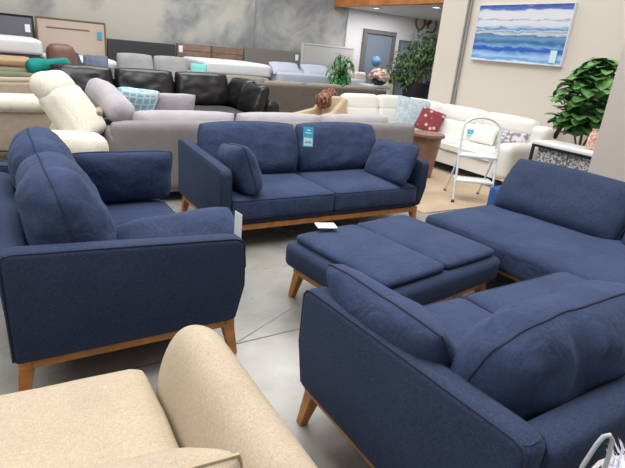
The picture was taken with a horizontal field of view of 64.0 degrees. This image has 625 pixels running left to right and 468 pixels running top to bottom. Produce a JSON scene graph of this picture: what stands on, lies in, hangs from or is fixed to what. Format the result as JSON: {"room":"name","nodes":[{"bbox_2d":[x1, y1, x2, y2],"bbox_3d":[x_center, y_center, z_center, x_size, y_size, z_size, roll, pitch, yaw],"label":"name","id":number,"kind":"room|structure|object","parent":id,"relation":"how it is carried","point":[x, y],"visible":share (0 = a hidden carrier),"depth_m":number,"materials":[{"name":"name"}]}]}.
{"room":"store","nodes":[
{"label":"store","id":0,"kind":"room"},
{"bbox_2d":[0,0,347,63],"bbox_3d":[-6.782,-6.265,10.207,18.430,6.500,0.300,-7,24,-31],"label":"wall","id":1,"kind":"structure","parent":0,"point":[280,24],"depth_m":13.05,"materials":[{"name":"paint"}]},
{"bbox_2d":[334,0,443,7],"bbox_3d":[2.404,-5.849,12.133,0.180,0.530,6.450,-7,24,-31],"label":"trim","id":2,"kind":"structure","parent":1,"relation":"attached to","point":[337,3],"depth_m":12.95,"materials":[{"name":"orange wood"}]},
{"bbox_2d":[0,158,516,467],"bbox_3d":[2.177,-0.660,6.909,29.000,0.100,23.000,-7,24,-31],"label":"floor","id":3,"kind":"structure","parent":0,"point":[272,362],"depth_m":2.59,"materials":[{"name":"concrete"}]},
{"bbox_2d":[0,55,29,72],"bbox_3d":[-5.921,-2.745,8.787,1.820,0.804,1.100,-7,24,-31],"label":"sofa","id":4,"kind":"object","parent":3,"relation":"on","point":[9,61],"visible":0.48,"depth_m":8.59,"materials":[{"name":"beige fabric"}]},
{"bbox_2d":[0,67,33,76],"bbox_3d":[-5.293,-2.184,7.723,2.073,0.838,0.924,-7,24,-31],"label":"sofa","id":5,"kind":"object","parent":3,"relation":"on","point":[4,71],"visible":0.08,"depth_m":7.64,"materials":[{"name":"fabric"}]},
{"bbox_2d":[0,67,28,72],"bbox_3d":[-4.839,-2.361,7.738,0.823,0.444,0.214,-7,35,-31],"label":"cushion","id":6,"kind":"object","parent":5,"relation":"on","point":[1,68],"depth_m":7.71,"materials":[{"name":"green fabric"}]},
{"bbox_2d":[25,58,70,72],"bbox_3d":[-4.242,-2.712,8.034,0.648,0.271,0.332,-11,25,-37],"label":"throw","id":7,"kind":"object","parent":5,"relation":"on","point":[33,65],"visible":0.66,"depth_m":7.87,"materials":[{"name":"teal fabric"}]},
{"bbox_2d":[0,13,34,37],"bbox_3d":[-6.936,-3.849,10.634,1.890,1.660,0.080,-7,24,-31],"label":"headboard","id":8,"kind":"object","parent":3,"relation":"on","point":[10,24],"visible":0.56,"depth_m":10.71,"materials":[{"name":"grey fabric"}]},
{"bbox_2d":[0,34,42,58],"bbox_3d":[-6.503,-3.358,10.018,1.903,1.242,1.572,-7,24,-31],"label":"bed","id":9,"kind":"object","parent":3,"relation":"on","point":[12,45],"visible":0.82,"depth_m":9.57,"materials":[{"name":"fabric"}]},
{"bbox_2d":[0,93,50,157],"bbox_3d":[-3.701,-1.007,4.919,2.019,0.844,1.009,-7,24,-31],"label":"sofa","id":10,"kind":"object","parent":3,"relation":"on","point":[18,111],"visible":0.41,"depth_m":4.86,"materials":[{"name":"beige fabric"}]},
{"bbox_2d":[0,77,51,123],"bbox_3d":[-3.741,-1.449,6.013,0.947,0.915,0.940,9,20,10],"label":"sofa","id":11,"kind":"object","parent":3,"relation":"on","point":[7,84],"visible":0.21,"depth_m":5.67,"materials":[{"name":"beige fabric"}]},
{"bbox_2d":[45,43,77,63],"bbox_3d":[-4.145,-2.597,8.580,0.708,1.232,0.683,16,22,26],"label":"armchair","id":12,"kind":"object","parent":3,"relation":"on","point":[53,50],"visible":0.12,"depth_m":8.39,"materials":[{"name":"brown leather"}]},
{"bbox_2d":[29,70,108,152],"bbox_3d":[-2.088,-0.806,4.365,0.730,1.140,0.827,3,20,-7],"label":"recliner","id":13,"kind":"object","parent":3,"relation":"on","point":[73,117],"visible":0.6,"depth_m":4.12,"materials":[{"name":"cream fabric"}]},
{"bbox_2d":[34,16,106,55],"bbox_3d":[-5.498,-4.036,11.511,1.440,1.670,0.080,-7,24,-31],"label":"headboard","id":14,"kind":"object","parent":3,"relation":"on","point":[80,35],"visible":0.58,"depth_m":11.32,"materials":[{"name":"brown wood"}]},
{"bbox_2d":[0,127,245,391],"bbox_3d":[-1.144,-0.029,2.754,1.032,0.962,1.530,-7,24,-31],"label":"loveseat","id":15,"kind":"object","parent":3,"relation":"on","point":[70,289],"visible":0.94,"depth_m":2.11,"materials":[{"name":"blue fabric"}]},
{"bbox_2d":[7,127,82,188],"bbox_3d":[-1.493,-0.309,2.829,0.373,0.561,0.678,-23,31,-23],"label":"cushion","id":16,"kind":"object","parent":15,"relation":"on","point":[29,141],"depth_m":2.60,"materials":[{"name":"blue fabric"}]},
{"bbox_2d":[15,151,116,244],"bbox_3d":[-1.140,-0.084,2.306,0.380,0.561,0.678,-23,31,-24],"label":"cushion","id":17,"kind":"object","parent":15,"relation":"on","point":[56,202],"depth_m":2.03,"materials":[{"name":"blue fabric"}]},
{"bbox_2d":[72,150,172,202],"bbox_3d":[-1.235,-0.374,3.235,0.649,0.348,0.203,-6,23,-29],"label":"pillow","id":18,"kind":"object","parent":15,"relation":"on","point":[117,176],"visible":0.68,"depth_m":3.18,"materials":[{"name":"blue fabric"}]},
{"bbox_2d":[104,199,174,223],"bbox_3d":[-1.264,-0.032,3.102,0.873,0.205,0.687,-7,24,-31],"label":"seat cushion","id":19,"kind":"object","parent":15,"relation":"on","point":[121,211],"depth_m":3.20,"materials":[{"name":"blue fabric"}]},
{"bbox_2d":[115,207,245,267],"bbox_3d":[-0.633,0.076,2.440,0.633,0.363,0.330,-10,25,-36],"label":"pillow","id":20,"kind":"object","parent":15,"relation":"on","point":[211,220],"visible":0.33,"depth_m":2.37,"materials":[{"name":"blue fabric"}]},
{"bbox_2d":[234,211,241,237],"bbox_3d":[-0.363,-0.043,2.439,0.002,0.130,0.070,-10,25,-36],"label":"paper tag","id":21,"kind":"object","parent":15,"relation":"hanging from","point":[238,217],"visible":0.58,"depth_m":2.44,"materials":[{"name":"white"}]},
{"bbox_2d":[107,38,175,62],"bbox_3d":[-4.199,-4.048,12.372,1.620,1.340,0.100,-7,24,-31],"label":"headboard","id":22,"kind":"object","parent":3,"relation":"on","point":[114,46],"visible":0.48,"depth_m":12.10,"materials":[{"name":"grey"}]},
{"bbox_2d":[108,53,189,78],"bbox_3d":[-3.342,-3.226,10.679,1.924,1.117,0.975,-7,24,-31],"label":"sofa","id":23,"kind":"object","parent":3,"relation":"on","point":[174,64],"visible":0.13,"depth_m":10.60,"materials":[{"name":"fabric"}]},
{"bbox_2d":[116,53,152,68],"bbox_3d":[-3.729,-3.480,10.535,0.747,0.626,0.253,-7,12,-31],"label":"cushion","id":24,"kind":"object","parent":23,"relation":"on","point":[124,60],"depth_m":10.40,"materials":[{"name":"grey fabric"}]},
{"bbox_2d":[153,56,187,78],"bbox_3d":[-3.092,-3.561,10.924,0.747,0.626,0.255,-7,12,-31],"label":"cushion","id":25,"kind":"object","parent":23,"relation":"on","point":[174,64],"depth_m":10.80,"materials":[{"name":"grey fabric"}]},
{"bbox_2d":[190,63,206,71],"bbox_3d":[-2.445,-3.476,10.721,0.349,0.335,0.183,2,20,-10],"label":"pillow","id":26,"kind":"object","parent":23,"relation":"on","point":[194,67],"visible":0.58,"depth_m":10.66,"materials":[{"name":"teal fabric"}]},
{"bbox_2d":[0,325,317,467],"bbox_3d":[-0.875,0.755,0.949,1.837,0.779,1.170,-7,24,-31],"label":"sofa","id":27,"kind":"object","parent":3,"relation":"on","point":[206,410],"visible":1,"depth_m":1.36,"materials":[{"name":"fabric"}]},
{"bbox_2d":[0,369,178,467],"bbox_3d":[-1.016,0.723,1.001,1.542,0.208,0.904,-7,23,-30],"label":"seat cushion","id":28,"kind":"object","parent":27,"relation":"on","point":[88,422],"depth_m":1.39,"materials":[{"name":"beige fabric"}]},
{"bbox_2d":[89,447,240,467],"bbox_3d":[-0.513,0.631,0.873,0.816,0.428,0.252,-7,36,-30],"label":"cushion","id":29,"kind":"object","parent":27,"relation":"on","point":[187,457],"depth_m":0.94,"materials":[{"name":"beige fabric"}]},
{"bbox_2d":[50,64,278,120],"bbox_3d":[-2.309,-2.066,7.957,3.409,0.998,1.453,-7,24,-31],"label":"sectional","id":30,"kind":"object","parent":3,"relation":"on","point":[212,91],"visible":0.41,"depth_m":8.10,"materials":[{"name":"leather"}]},
{"bbox_2d":[50,64,113,92],"bbox_3d":[-3.449,-2.252,7.516,0.879,0.566,0.326,-7,12,-31],"label":"cushion","id":31,"kind":"object","parent":30,"relation":"on","point":[80,74],"depth_m":7.39,"materials":[{"name":"black leather"}]},
{"bbox_2d":[114,68,173,92],"bbox_3d":[-2.673,-2.351,7.992,0.929,0.566,0.327,-7,12,-31],"label":"cushion","id":32,"kind":"object","parent":30,"relation":"on","point":[162,81],"depth_m":7.85,"materials":[{"name":"black leather"}]},
{"bbox_2d":[174,71,228,105],"bbox_3d":[-1.872,-2.452,8.483,0.939,0.566,0.324,-7,12,-31],"label":"cushion","id":33,"kind":"object","parent":30,"relation":"on","point":[209,89],"depth_m":8.36,"materials":[{"name":"black leather"}]},
{"bbox_2d":[194,105,244,120],"bbox_3d":[-1.631,-1.962,8.191,0.953,0.222,0.874,-7,24,-31],"label":"seat cushion","id":34,"kind":"object","parent":30,"relation":"on","point":[220,108],"depth_m":8.12,"materials":[{"name":"fabric"}]},
{"bbox_2d":[228,77,255,107],"bbox_3d":[-1.237,-2.433,8.659,0.600,0.520,0.324,23,12,39],"label":"cushion","id":35,"kind":"object","parent":30,"relation":"on","point":[235,84],"depth_m":8.55,"materials":[{"name":"black leather"}]},
{"bbox_2d":[237,83,269,111],"bbox_3d":[-0.980,-2.227,8.280,0.600,0.520,0.320,23,12,39],"label":"cushion","id":36,"kind":"object","parent":30,"relation":"on","point":[253,97],"depth_m":8.11,"materials":[{"name":"black leather"}]},
{"bbox_2d":[176,43,242,60],"bbox_3d":[-2.709,-4.253,13.267,1.820,1.380,0.114,-7,24,-31],"label":"headboard","id":37,"kind":"object","parent":3,"relation":"on","point":[189,50],"visible":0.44,"depth_m":13.01,"materials":[{"name":"brown wood"}]},
{"bbox_2d":[182,56,270,78],"bbox_3d":[-2.194,-3.789,12.542,1.723,1.103,1.723,-7,24,-31],"label":"bed","id":38,"kind":"object","parent":3,"relation":"on","point":[220,66],"visible":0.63,"depth_m":11.78,"materials":[{"name":"white fabric"}]},
{"bbox_2d":[226,75,268,83],"bbox_3d":[-1.495,-3.018,10.979,1.522,0.858,0.874,-7,24,-31],"label":"sofa","id":39,"kind":"object","parent":3,"relation":"on","point":[258,80],"visible":0.09,"depth_m":11.04,"materials":[{"name":"grey"}]},
{"bbox_2d":[100,110,414,191],"bbox_3d":[-0.503,-0.996,5.745,3.602,0.839,1.025,-7,24,-31],"label":"sofa","id":40,"kind":"object","parent":3,"relation":"on","point":[161,130],"visible":0.25,"depth_m":4.75,"materials":[{"name":"fabric"}]},
{"bbox_2d":[85,78,134,121],"bbox_3d":[-1.984,-1.299,4.883,0.286,0.389,0.666,-14,28,-42],"label":"bolster","id":41,"kind":"object","parent":40,"relation":"on","point":[116,107],"visible":0.8,"depth_m":4.72,"materials":[{"name":"fabric"}]},
{"bbox_2d":[117,87,159,110],"bbox_3d":[-1.823,-1.347,5.130,0.460,0.324,0.243,-12,26,-40],"label":"pillow","id":42,"kind":"object","parent":40,"relation":"on","point":[141,99],"visible":0.5,"depth_m":5.07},
{"bbox_2d":[154,93,194,109],"bbox_3d":[-1.504,-1.358,5.417,0.446,0.332,0.193,-7,24,-32],"label":"pillow","id":43,"kind":"object","parent":40,"relation":"on","point":[166,101],"visible":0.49,"depth_m":5.31,"materials":[{"name":"fabric"}]},
{"bbox_2d":[133,110,233,120],"bbox_3d":[-1.270,-1.034,5.000,1.034,0.404,0.270,-7,34,-31],"label":"cushion","id":44,"kind":"object","parent":40,"relation":"on","point":[145,115],"depth_m":4.84,"materials":[{"name":"grey fabric"}]},
{"bbox_2d":[235,112,317,120],"bbox_3d":[-0.394,-1.146,5.537,1.034,0.404,0.276,-7,34,-31],"label":"cushion","id":45,"kind":"object","parent":40,"relation":"on","point":[247,116],"depth_m":5.37,"materials":[{"name":"grey fabric"}]},
{"bbox_2d":[318,114,387,122],"bbox_3d":[0.482,-1.257,6.073,1.034,0.404,0.271,-7,34,-31],"label":"cushion","id":46,"kind":"object","parent":40,"relation":"on","point":[356,118],"depth_m":5.90,"materials":[{"name":"grey fabric"}]},
{"bbox_2d":[243,47,299,67],"bbox_3d":[-1.174,-4.478,14.201,1.740,1.440,0.100,-7,24,-31],"label":"headboard","id":47,"kind":"object","parent":3,"relation":"on","point":[255,55],"visible":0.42,"depth_m":13.90,"materials":[{"name":"grey"}]},
{"bbox_2d":[268,69,333,84],"bbox_3d":[-0.622,-3.888,13.419,1.722,0.972,1.922,-7,24,-31],"label":"bed","id":48,"kind":"object","parent":3,"relation":"on","point":[301,77],"visible":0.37,"depth_m":12.44,"materials":[{"name":"fabric"}]},
{"bbox_2d":[269,62,300,74],"bbox_3d":[-0.674,-4.108,12.457,0.801,0.325,0.371,-7,23,-30],"label":"bed pillow","id":49,"kind":"object","parent":48,"relation":"on","point":[276,67],"visible":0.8,"depth_m":12.33,"materials":[{"name":"grey fabric"}]},
{"bbox_2d":[300,64,329,74],"bbox_3d":[0.090,-4.204,12.923,0.799,0.320,0.370,-7,24,-31],"label":"bed pillow","id":50,"kind":"object","parent":48,"relation":"on","point":[307,68],"visible":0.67,"depth_m":12.80,"materials":[{"name":"grey fabric"}]},
{"bbox_2d":[178,121,428,229],"bbox_3d":[-0.057,-0.525,4.515,2.040,0.880,1.011,-7,24,-31],"label":"sofa","id":51,"kind":"object","parent":3,"relation":"on","point":[327,180],"visible":0.86,"depth_m":4.30,"materials":[{"name":"blue fabric"}]},
{"bbox_2d":[218,142,262,194],"bbox_3d":[-0.563,-0.510,3.872,0.264,0.417,0.535,-6,23,-28],"label":"pillow","id":52,"kind":"object","parent":51,"relation":"on","point":[247,179],"visible":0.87,"depth_m":3.69,"materials":[{"name":"blue fabric"}]},
{"bbox_2d":[198,121,297,173],"bbox_3d":[-0.549,-0.743,4.383,0.938,0.479,0.295,-7,8,-31],"label":"cushion","id":53,"kind":"object","parent":51,"relation":"on","point":[274,145],"depth_m":4.31,"materials":[{"name":"blue fabric"}]},
{"bbox_2d":[231,172,333,218],"bbox_3d":[-0.416,-0.368,4.243,0.942,0.207,0.853,-7,24,-31],"label":"seat cushion","id":54,"kind":"object","parent":51,"relation":"on","point":[283,195],"depth_m":3.99,"materials":[{"name":"blue fabric"}]},
{"bbox_2d":[303,127,313,146],"bbox_3d":[-0.038,-0.864,4.453,0.128,0.182,0.038,-9,25,-34],"label":"price tag","id":55,"kind":"object","parent":51,"relation":"hanging from","point":[308,132],"visible":1,"depth_m":4.45,"materials":[{"name":"teal"}]},
{"bbox_2d":[295,122,375,170],"bbox_3d":[0.236,-0.842,4.862,0.938,0.479,0.301,-7,8,-31],"label":"cushion","id":56,"kind":"object","parent":51,"relation":"on","point":[337,146],"depth_m":4.71,"materials":[{"name":"blue fabric"}]},
{"bbox_2d":[295,169,416,209],"bbox_3d":[0.369,-0.467,4.722,0.944,0.207,0.852,-7,24,-31],"label":"seat cushion","id":57,"kind":"object","parent":51,"relation":"on","point":[351,189],"depth_m":4.45,"materials":[{"name":"blue fabric"}]},
{"bbox_2d":[364,139,419,184],"bbox_3d":[0.726,-0.680,4.683,0.246,0.387,0.603,-8,24,-32],"label":"pillow","id":58,"kind":"object","parent":51,"relation":"on","point":[389,160],"visible":0.95,"depth_m":4.55,"materials":[{"name":"blue fabric"}]},
{"bbox_2d":[122,278,510,370],"bbox_3d":[-0.133,0.551,2.838,6.600,0.001,0.008,-7,24,-31],"label":"trim","id":59,"kind":"structure","parent":3,"relation":"on","point":[508,278],"depth_m":2.74,"materials":[{"name":"grey"}]},
{"bbox_2d":[294,96,347,118],"bbox_3d":[0.091,-1.860,8.258,0.672,0.843,0.666,-7,24,-31],"label":"armchair","id":60,"kind":"object","parent":3,"relation":"on","point":[338,105],"visible":0.17,"depth_m":8.11,"materials":[{"name":"fabric"}]},
{"bbox_2d":[315,88,337,108],"bbox_3d":[0.237,-2.248,8.278,0.389,0.346,0.289,-14,28,-43],"label":"patterned throw","id":61,"kind":"object","parent":60,"relation":"on","point":[323,99],"visible":0.87,"depth_m":8.17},
{"bbox_2d":[260,81,385,112],"bbox_3d":[0.035,-2.695,10.414,3.022,0.918,1.024,-7,24,-31],"label":"sofa","id":62,"kind":"object","parent":3,"relation":"on","point":[291,97],"visible":0.23,"depth_m":9.64,"materials":[{"name":"fabric"}]},
{"bbox_2d":[263,81,303,84],"bbox_3d":[-0.584,-2.692,9.653,0.919,0.525,0.211,-7,35,-31],"label":"cushion","id":63,"kind":"object","parent":62,"relation":"on","point":[265,82],"depth_m":9.48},
{"bbox_2d":[306,83,342,86],"bbox_3d":[0.198,-2.789,10.128,0.919,0.525,0.211,-7,35,-31],"label":"cushion","id":64,"kind":"object","parent":62,"relation":"on","point":[308,84],"depth_m":9.94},
{"bbox_2d":[344,85,377,88],"bbox_3d":[0.978,-2.889,10.605,0.919,0.525,0.213,-7,35,-31],"label":"cushion","id":65,"kind":"object","parent":62,"relation":"on","point":[346,86],"depth_m":10.41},
{"bbox_2d":[299,42,353,75],"bbox_3d":[0.405,-4.783,15.073,1.850,1.700,0.096,-7,24,-31],"label":"headboard","id":66,"kind":"object","parent":3,"relation":"on","point":[315,54],"visible":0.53,"depth_m":14.78,"materials":[{"name":"grey"}]},
{"bbox_2d":[325,53,354,86],"bbox_3d":[0.655,-3.585,12.155,0.730,1.503,0.747,-7,24,-31],"label":"areca palm","id":67,"kind":"object","parent":3,"relation":"on","point":[340,79],"visible":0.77,"depth_m":11.98,"materials":[{"name":"green"}]},
{"bbox_2d":[339,71,365,82],"bbox_3d":[1.216,-4.190,14.608,0.883,1.056,0.772,0,21,-15],"label":"armchair","id":68,"kind":"object","parent":3,"relation":"on","point":[357,75],"visible":0.07,"depth_m":14.66,"materials":[{"name":"white"}]},
{"bbox_2d":[359,83,391,94],"bbox_3d":[1.481,-3.202,12.243,0.620,0.875,0.500,-7,24,-31],"label":"side table","id":69,"kind":"object","parent":3,"relation":"on","point":[380,87],"visible":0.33,"depth_m":12.01,"materials":[{"name":"white paint"}]},
{"bbox_2d":[367,68,390,84],"bbox_3d":[1.588,-3.761,11.944,0.637,0.393,0.539,-7,24,-31],"label":"flowers","id":70,"kind":"object","parent":69,"relation":"on","point":[377,76],"visible":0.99,"depth_m":11.80,"materials":[{"name":"pink plant"}]},
{"bbox_2d":[286,215,499,305],"bbox_3d":[0.511,0.241,3.213,1.147,0.443,0.886,-11,26,-38],"label":"ottoman","id":71,"kind":"object","parent":3,"relation":"on","point":[425,263],"visible":0.9,"depth_m":2.99,"materials":[{"name":"blue fabric"}]},
{"bbox_2d":[297,225,443,288],"bbox_3d":[0.329,0.105,2.992,0.526,0.070,0.790,-11,26,-38],"label":"cushion","id":72,"kind":"object","parent":71,"relation":"on","point":[390,261],"depth_m":2.89,"materials":[{"name":"blue fabric"}]},
{"bbox_2d":[357,215,493,269],"bbox_3d":[0.728,0.028,3.309,0.525,0.070,0.790,-11,26,-38],"label":"cushion","id":73,"kind":"object","parent":71,"relation":"on","point":[454,251],"depth_m":3.18,"materials":[{"name":"blue fabric"}]},
{"bbox_2d":[386,28,437,98],"bbox_3d":[2.615,-3.825,12.196,1.640,2.279,1.258,-7,24,-31],"label":"ficus tree","id":74,"kind":"object","parent":3,"relation":"on","point":[409,88],"visible":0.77,"depth_m":12.07,"materials":[{"name":"green plant"}]},
{"bbox_2d":[340,93,561,185],"bbox_3d":[1.874,-1.531,7.747,1.521,0.899,3.248,-7,24,-31],"label":"sectional","id":75,"kind":"object","parent":3,"relation":"on","point":[454,120],"visible":0.41,"depth_m":7.30,"materials":[{"name":"fabric"}]},
{"bbox_2d":[347,107,378,114],"bbox_3d":[0.811,-2.044,8.633,0.747,0.313,0.241,-7,24,-31],"label":"cushion","id":76,"kind":"object","parent":75,"relation":"on","point":[350,110],"depth_m":8.53,"materials":[{"name":"fabric"}]},
{"bbox_2d":[378,108,395,121],"bbox_3d":[1.397,-2.119,8.990,0.666,0.310,0.240,-7,24,-31],"label":"cushion","id":77,"kind":"object","parent":75,"relation":"on","point":[390,112],"depth_m":8.82,"materials":[{"name":"fabric"}]},
{"bbox_2d":[393,95,430,127],"bbox_3d":[1.690,-2.046,8.433,0.629,0.497,0.268,6,20,1],"label":"pillow","id":78,"kind":"object","parent":75,"relation":"on","point":[408,109],"visible":0.73,"depth_m":8.38,"materials":[{"name":"fabric"}]},
{"bbox_2d":[414,107,445,131],"bbox_3d":[1.908,-1.848,8.155,0.455,0.402,0.232,14,22,23],"label":"floral pillow","id":79,"kind":"object","parent":75,"relation":"on","point":[428,119],"visible":0.94,"depth_m":8.10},
{"bbox_2d":[438,132,465,148],"bbox_3d":[1.945,-1.497,7.914,0.670,0.155,0.801,-7,24,-31],"label":"seat cushion","id":80,"kind":"object","parent":75,"relation":"on","point":[448,135],"depth_m":7.81,"materials":[{"name":"fabric"}]},
{"bbox_2d":[438,118,474,139],"bbox_3d":[2.347,-1.671,8.021,0.241,0.312,0.966,-7,24,-31],"label":"cushion","id":81,"kind":"object","parent":75,"relation":"on","point":[450,126],"depth_m":7.93,"materials":[{"name":"fabric"}]},
{"bbox_2d":[440,140,495,162],"bbox_3d":[2.410,-1.196,7.216,0.670,0.155,0.960,-7,24,-31],"label":"seat cushion","id":82,"kind":"object","parent":75,"relation":"on","point":[449,147],"depth_m":7.15,"materials":[{"name":"fabric"}]},
{"bbox_2d":[469,123,498,145],"bbox_3d":[2.520,-1.466,7.364,0.179,0.272,0.405,-10,25,-37],"label":"pillow","id":83,"kind":"object","parent":75,"relation":"on","point":[483,134],"visible":0.98,"depth_m":7.30,"materials":[{"name":"white fabric"}]},
{"bbox_2d":[493,131,530,145],"bbox_3d":[2.816,-1.369,7.317,0.242,0.311,0.864,-7,24,-31],"label":"cushion","id":84,"kind":"object","parent":75,"relation":"on","point":[497,137],"depth_m":7.02,"materials":[{"name":"fabric"}]},
{"bbox_2d":[495,130,529,148],"bbox_3d":[2.743,-1.264,6.870,0.384,0.267,0.189,19,24,33],"label":"striped pillow","id":85,"kind":"object","parent":75,"relation":"on","point":[507,136],"visible":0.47,"depth_m":6.82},
{"bbox_2d":[416,169,489,213],"bbox_3d":[1.252,-0.754,6.763,1.800,0.008,2.600,-7,24,-31],"label":"rug","id":86,"kind":"object","parent":3,"relation":"on","point":[434,198],"visible":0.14,"depth_m":6.12,"materials":[{"name":"carpet"}]},
{"bbox_2d":[413,130,444,177],"bbox_3d":[1.533,-1.090,6.869,0.480,0.598,0.480,-7,24,-31],"label":"round side table","id":87,"kind":"object","parent":86,"relation":"on","point":[429,142],"visible":0.67,"depth_m":6.68,"materials":[{"name":"brown wood"}]},
{"bbox_2d":[444,117,501,202],"bbox_3d":[1.898,-0.890,5.881,0.464,0.983,0.570,6,20,2],"label":"step stool","id":88,"kind":"object","parent":86,"relation":"on","point":[465,179],"visible":0.86,"depth_m":5.73,"materials":[{"name":"white paint"}]},
{"bbox_2d":[297,272,624,467],"bbox_3d":[0.984,0.463,2.093,1.840,0.880,1.031,-7,24,-31],"label":"sofa","id":89,"kind":"object","parent":3,"relation":"on","point":[535,377],"visible":0.98,"depth_m":1.43,"materials":[{"name":"blue fabric"}]},
{"bbox_2d":[326,263,455,367],"bbox_3d":[0.275,0.346,1.760,0.291,0.364,0.624,-4,22,-25],"label":"pillow","id":90,"kind":"object","parent":89,"relation":"on","point":[403,322],"visible":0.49,"depth_m":1.58,"materials":[{"name":"blue fabric"}]},
{"bbox_2d":[424,298,491,347],"bbox_3d":[0.602,0.558,1.982,0.882,0.208,0.872,-7,24,-31],"label":"seat cushion","id":91,"kind":"object","parent":89,"relation":"on","point":[457,315],"depth_m":2.27,"materials":[{"name":"blue fabric"}]},
{"bbox_2d":[466,272,584,312],"bbox_3d":[1.339,0.464,2.432,0.885,0.208,0.871,-7,24,-31],"label":"seat cushion","id":92,"kind":"object","parent":89,"relation":"on","point":[490,300],"depth_m":2.56,"materials":[{"name":"blue fabric"}]},
{"bbox_2d":[449,280,624,420],"bbox_3d":[0.793,0.392,1.636,0.880,0.479,0.353,-7,41,-31],"label":"cushion","id":93,"kind":"object","parent":89,"relation":"on","point":[544,357],"depth_m":1.39,"materials":[{"name":"blue fabric"}]},
{"bbox_2d":[487,185,500,204],"bbox_3d":[2.223,-0.238,4.991,0.882,0.431,0.561,-7,24,-31],"label":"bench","id":94,"kind":"object","parent":3,"relation":"on","point":[493,191],"visible":0.04,"depth_m":4.89,"materials":[{"name":"blue"}]},
{"bbox_2d":[425,159,624,283],"bbox_3d":[1.979,0.138,3.303,1.192,0.839,2.273,-10,25,-36],"label":"chaise","id":95,"kind":"object","parent":3,"relation":"on","point":[544,218],"visible":0.86,"depth_m":3.54,"materials":[{"name":"blue fabric"}]},
{"bbox_2d":[425,204,624,283],"bbox_3d":[1.929,0.218,3.298,1.084,0.244,2.273,-10,25,-36],"label":"seat cushion","id":96,"kind":"object","parent":95,"relation":"on","point":[527,245],"depth_m":3.35,"materials":[{"name":"blue fabric"}]},
{"bbox_2d":[493,159,624,239],"bbox_3d":[1.917,-0.273,3.851,0.272,0.505,1.010,31,-2,-43],"label":"cushion","id":97,"kind":"object","parent":95,"relation":"on","point":[588,205],"depth_m":3.71,"materials":[{"name":"fabric"}]},
{"bbox_2d":[529,140,593,171],"bbox_3d":[2.910,-0.462,5.249,0.400,0.800,1.320,-7,24,-31],"label":"console table","id":98,"kind":"object","parent":3,"relation":"on","point":[565,154],"visible":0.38,"depth_m":5.31,"materials":[{"name":"white"}]},
{"bbox_2d":[586,129,599,149],"bbox_3d":[2.927,-0.980,5.191,0.130,0.210,0.130,-7,24,-31],"label":"vase","id":99,"kind":"object","parent":98,"relation":"on","point":[591,141],"visible":0.65,"depth_m":5.16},
{"bbox_2d":[545,57,618,145],"bbox_3d":[3.156,-1.145,5.832,0.962,1.722,0.929,-7,24,-31],"label":"fiddle leaf fig","id":100,"kind":"object","parent":3,"relation":"on","point":[592,82],"visible":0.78,"depth_m":5.55,"materials":[{"name":"green"}]},
{"bbox_2d":[579,433,619,467],"bbox_3d":[0.761,0.832,1.146,0.360,0.797,0.360,-7,24,-31],"label":"basket","id":101,"kind":"object","parent":3,"relation":"on","point":[602,437],"visible":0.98,"depth_m":1.07,"materials":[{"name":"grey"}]},
{"bbox_2d":[600,438,624,467],"bbox_3d":[0.793,0.576,1.052,0.352,0.184,0.358,-7,24,-31],"label":"throw","id":102,"kind":"object","parent":101,"relation":"in","point":[619,461],"visible":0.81,"depth_m":1.13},
{"bbox_3d":[-4.422,-2.746,9.401,1.222,0.898,0.923,-7,24,-31],"label":"sofa","id":103,"kind":"object","parent":3,"relation":"on","visible":0},
{"bbox_2d":[83,55,107,66],"bbox_3d":[-3.968,-3.095,9.161,0.428,0.343,0.259,-2,21,-20],"label":"pillow","id":104,"kind":"object","parent":103,"relation":"on","point":[96,60],"visible":0.56,"depth_m":9.10,"materials":[{"name":"blue fabric"}]},
{"bbox_2d":[344,8,439,78],"bbox_3d":[5.531,-7.816,17.707,10.570,6.500,0.350,-7,24,-31],"label":"wall","id":105,"kind":"structure","parent":0,"point":[357,19],"depth_m":15.76,"materials":[{"name":"white paint"}]},
{"bbox_2d":[358,28,396,83],"bbox_3d":[2.044,-5.350,16.180,1.300,2.300,0.090,-7,24,-31],"label":"door","id":106,"kind":"structure","parent":105,"relation":"in","point":[379,43],"depth_m":15.96,"materials":[{"name":"grey"}]},
{"bbox_2d":[392,40,417,95],"bbox_3d":[3.088,-5.396,16.874,0.800,2.100,0.060,-7,24,-31],"label":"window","id":107,"kind":"structure","parent":105,"relation":"in","point":[396,91],"depth_m":16.62,"materials":[{"name":"grey"}]},
{"bbox_2d":[417,36,437,82],"bbox_3d":[4.189,-5.620,17.485,1.350,2.300,0.100,-7,24,-31],"label":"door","id":108,"kind":"structure","parent":105,"relation":"in","point":[424,37],"depth_m":17.04,"materials":[{"name":"grey"}]},
{"bbox_2d":[347,4,442,21],"bbox_3d":[6.302,-6.319,14.462,8.950,0.440,6.550,-7,24,-31],"label":"ceiling","id":109,"kind":"structure","parent":0,"point":[426,12],"depth_m":14.42,"materials":[{"name":"white paint"}]},
{"bbox_2d":[428,0,624,145],"bbox_3d":[5.941,-2.309,2.771,0.250,6.500,13.700,-7,24,-31],"label":"wall","id":110,"kind":"structure","parent":0,"point":[598,29],"depth_m":7.33,"materials":[{"name":"beige paint"}]},
{"bbox_2d":[450,0,473,104],"bbox_3d":[2.554,-4.352,7.599,0.038,6.400,0.094,-7,24,-31],"label":"trim","id":111,"kind":"structure","parent":110,"relation":"attached to","point":[469,5],"depth_m":8.10,"materials":[{"name":"grey"}]},
{"bbox_2d":[470,2,577,66],"bbox_3d":[2.971,-2.885,7.207,0.055,0.790,1.580,-7,24,-31],"label":"canvas painting","id":112,"kind":"object","parent":110,"relation":"attached to","point":[511,33],"visible":1,"depth_m":7.12,"materials":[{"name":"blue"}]},
{"bbox_2d":[588,42,624,181],"bbox_3d":[3.201,-2.769,3.301,0.550,6.500,1.100,-7,24,-31],"label":"wall pillar","id":113,"kind":"structure","parent":0,"point":[608,156],"depth_m":4.23,"materials":[{"name":"beige paint"}]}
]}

